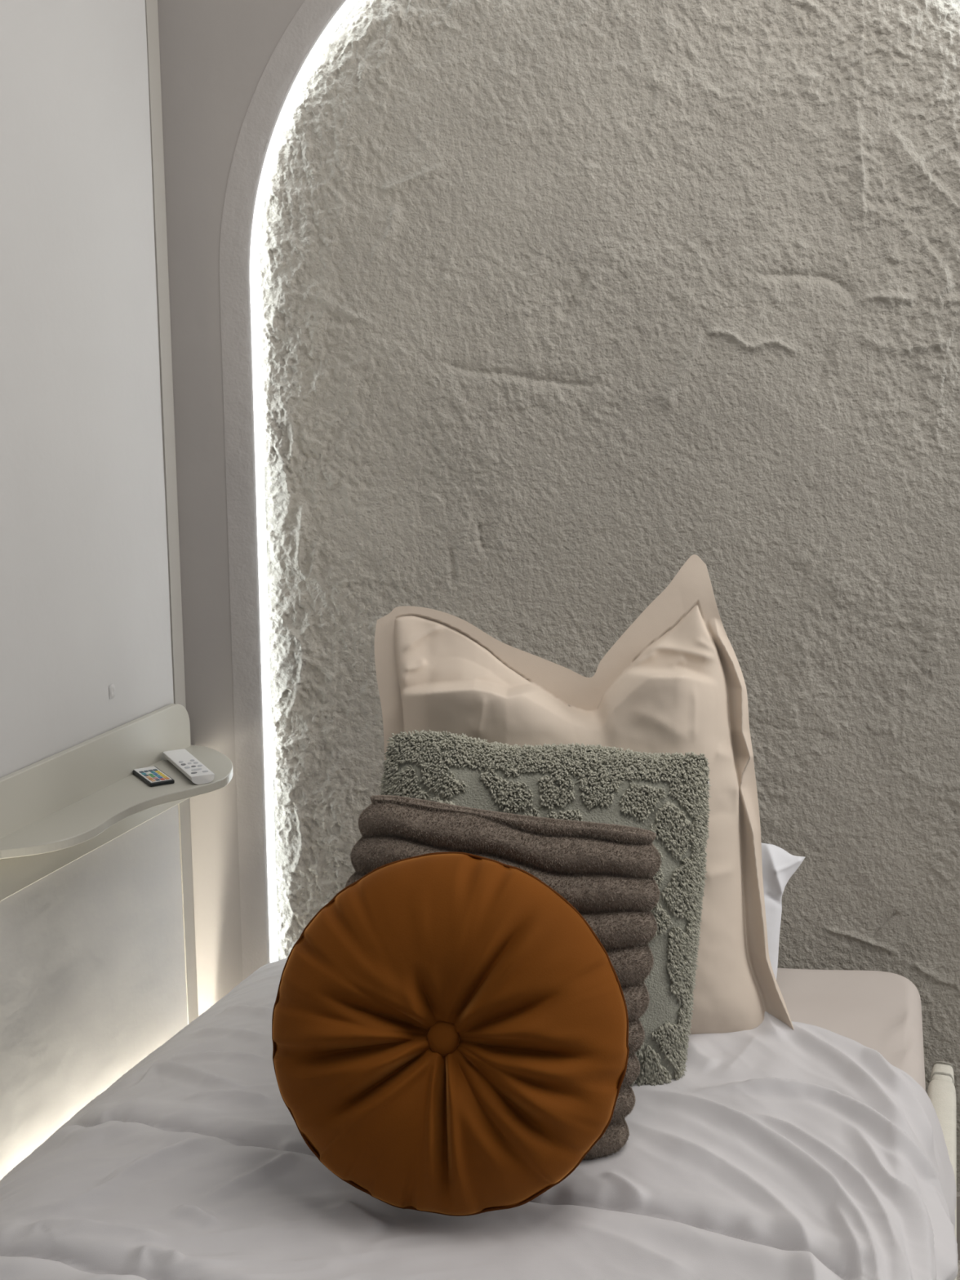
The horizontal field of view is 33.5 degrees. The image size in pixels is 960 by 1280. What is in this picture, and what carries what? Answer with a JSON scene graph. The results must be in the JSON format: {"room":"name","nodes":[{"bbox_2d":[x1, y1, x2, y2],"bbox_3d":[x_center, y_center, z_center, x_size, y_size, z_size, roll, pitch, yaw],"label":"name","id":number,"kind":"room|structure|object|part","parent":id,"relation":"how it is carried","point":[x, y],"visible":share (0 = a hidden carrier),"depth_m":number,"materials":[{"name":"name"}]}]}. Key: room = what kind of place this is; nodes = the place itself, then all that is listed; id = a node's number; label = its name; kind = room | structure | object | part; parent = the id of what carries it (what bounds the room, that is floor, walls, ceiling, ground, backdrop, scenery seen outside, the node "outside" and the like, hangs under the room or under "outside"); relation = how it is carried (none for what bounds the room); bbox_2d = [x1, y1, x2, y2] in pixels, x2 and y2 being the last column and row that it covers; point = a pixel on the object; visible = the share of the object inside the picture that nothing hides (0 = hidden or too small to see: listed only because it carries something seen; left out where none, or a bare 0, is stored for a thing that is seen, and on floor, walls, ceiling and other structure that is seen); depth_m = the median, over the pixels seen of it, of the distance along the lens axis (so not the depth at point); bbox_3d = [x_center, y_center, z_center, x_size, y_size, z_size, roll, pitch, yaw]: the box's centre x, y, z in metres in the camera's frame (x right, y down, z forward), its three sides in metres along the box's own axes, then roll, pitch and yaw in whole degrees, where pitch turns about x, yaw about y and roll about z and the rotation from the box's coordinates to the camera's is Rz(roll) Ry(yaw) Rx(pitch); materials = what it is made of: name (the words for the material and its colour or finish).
{"room":"bedroom","nodes":[
{"label":"bedroom","id":0,"kind":"room"},
{"bbox_2d":[0,0,187,1180],"bbox_3d":[-1.025,0.049,1.484,0.106,2.620,2.571,5,13,21],"label":"wall","id":1,"kind":"structure","parent":0,"point":[93,979],"depth_m":2.41,"materials":[{"name":"paint"}]},
{"bbox_2d":[0,703,232,901],"bbox_3d":[-0.650,0.294,2.233,0.170,0.174,1.081,5,13,24],"label":"wall shelf","id":2,"kind":"object","parent":1,"relation":"attached to","point":[55,810],"visible":0.99,"depth_m":2.43,"materials":[{"name":"paint"}]},
{"bbox_2d":[132,766,174,786],"bbox_3d":[-0.523,0.217,2.549,0.040,0.007,0.090,-7,14,-30],"label":"remote","id":3,"kind":"object","parent":2,"relation":"on","point":[153,776],"visible":1,"depth_m":2.54,"materials":[{"name":"black plastic"}]},
{"bbox_2d":[162,749,214,784],"bbox_3d":[-0.474,0.205,2.588,0.038,0.015,0.160,-6,14,-26],"label":"remote","id":4,"kind":"object","parent":2,"relation":"on","point":[189,766],"visible":1,"depth_m":2.56,"materials":[{"name":"white plastic"}]},
{"bbox_2d":[145,0,198,1024],"bbox_3d":[-0.517,-0.203,2.654,0.016,2.620,0.031,5,13,21],"label":"trim","id":5,"kind":"structure","parent":1,"relation":"attached to","point":[151,6],"depth_m":2.62,"materials":[{"name":"grey paint"}]},
{"bbox_2d":[157,0,959,1191],"bbox_3d":[0.913,-0.183,2.562,2.950,2.620,0.037,1,12,5],"label":"wall","id":6,"kind":"structure","parent":0,"point":[564,304],"depth_m":2.58,"materials":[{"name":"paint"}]},
{"bbox_2d":[250,0,359,962],"bbox_3d":[0.268,-0.198,2.605,1.280,2.030,0.019,1,12,5],"label":"led strip","id":7,"kind":"object","parent":6,"relation":"attached to","point":[347,7],"visible":0.86,"depth_m":2.63,"materials":[{"name":"white plastic"}]},
{"bbox_2d":[956,1191,959,1260],"bbox_3d":[1.016,1.040,2.808,2.743,0.125,0.042,1,12,5],"label":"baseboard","id":8,"kind":"structure","parent":6,"relation":"attached to","point":[957,1193],"depth_m":2.81,"materials":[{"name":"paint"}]},
{"bbox_2d":[956,1260,959,1279],"bbox_3d":[-0.200,1.478,1.188,4.800,0.050,4.100,0,12,0],"label":"floor","id":9,"kind":"structure","parent":0,"point":[958,1261],"depth_m":2.79,"materials":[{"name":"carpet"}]},
{"bbox_2d":[927,1061,956,1279],"bbox_3d":[-0.045,1.101,1.811,1.187,0.425,2.203,3,13,14],"label":"frame","id":10,"kind":"object","parent":9,"relation":"on","point":[941,1091],"visible":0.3,"depth_m":2.52,"materials":[{"name":"beige wood"}]},
{"bbox_2d":[0,958,958,1279],"bbox_3d":[-0.182,0.916,1.645,1.360,0.456,2.088,3,13,16],"label":"duvet","id":11,"kind":"object","parent":10,"relation":"on","point":[779,1152],"visible":0.73,"depth_m":1.94,"materials":[{"name":"fabric"}]},
{"bbox_2d":[271,852,629,1216],"bbox_3d":[-0.038,0.470,1.901,0.428,0.402,0.215,0,12,0],"label":"round cushion","id":12,"kind":"object","parent":11,"relation":"on","point":[450,1033],"visible":1,"depth_m":1.85,"materials":[{"name":"orange fabric"}]},
{"bbox_2d":[345,794,661,1159],"bbox_3d":[0.014,0.440,2.034,0.433,0.467,0.182,1,12,4],"label":"cushion","id":13,"kind":"object","parent":11,"relation":"on","point":[606,872],"visible":0.39,"depth_m":2.01,"materials":[{"name":"fabric"}]},
{"bbox_2d":[379,729,711,1087],"bbox_3d":[0.081,0.384,2.205,0.482,0.507,0.184,0,12,0],"label":"cushion","id":14,"kind":"object","parent":11,"relation":"on","point":[666,795],"visible":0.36,"depth_m":2.18,"materials":[{"name":"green fabric"}]},
{"bbox_2d":[374,554,793,1034],"bbox_3d":[0.155,0.245,2.318,0.621,0.717,0.228,0,12,0],"label":"pillow","id":15,"kind":"object","parent":11,"relation":"on","point":[673,682],"visible":0.51,"depth_m":2.30,"materials":[{"name":"beige fabric"}]},
{"bbox_2d":[761,842,804,979],"bbox_3d":[0.216,0.448,2.512,0.592,0.259,0.122,0,12,0],"label":"pillow","id":16,"kind":"object","parent":11,"relation":"on","point":[779,865],"visible":0.09,"depth_m":2.48,"materials":[{"name":"fabric"}]},
{"bbox_2d":[776,968,925,1090],"bbox_3d":[-0.032,0.859,1.815,1.072,0.286,2.117,3,13,14],"label":"mattress","id":17,"kind":"object","parent":10,"relation":"on","point":[881,1011],"visible":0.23,"depth_m":2.50,"materials":[{"name":"fabric"}]},
{"bbox_3d":[0.767,0.846,2.670,0.039,0.281,0.075,4,13,17],"label":"rail","id":18,"kind":"part","parent":10,"relation":"part of","materials":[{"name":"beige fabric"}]}
]}

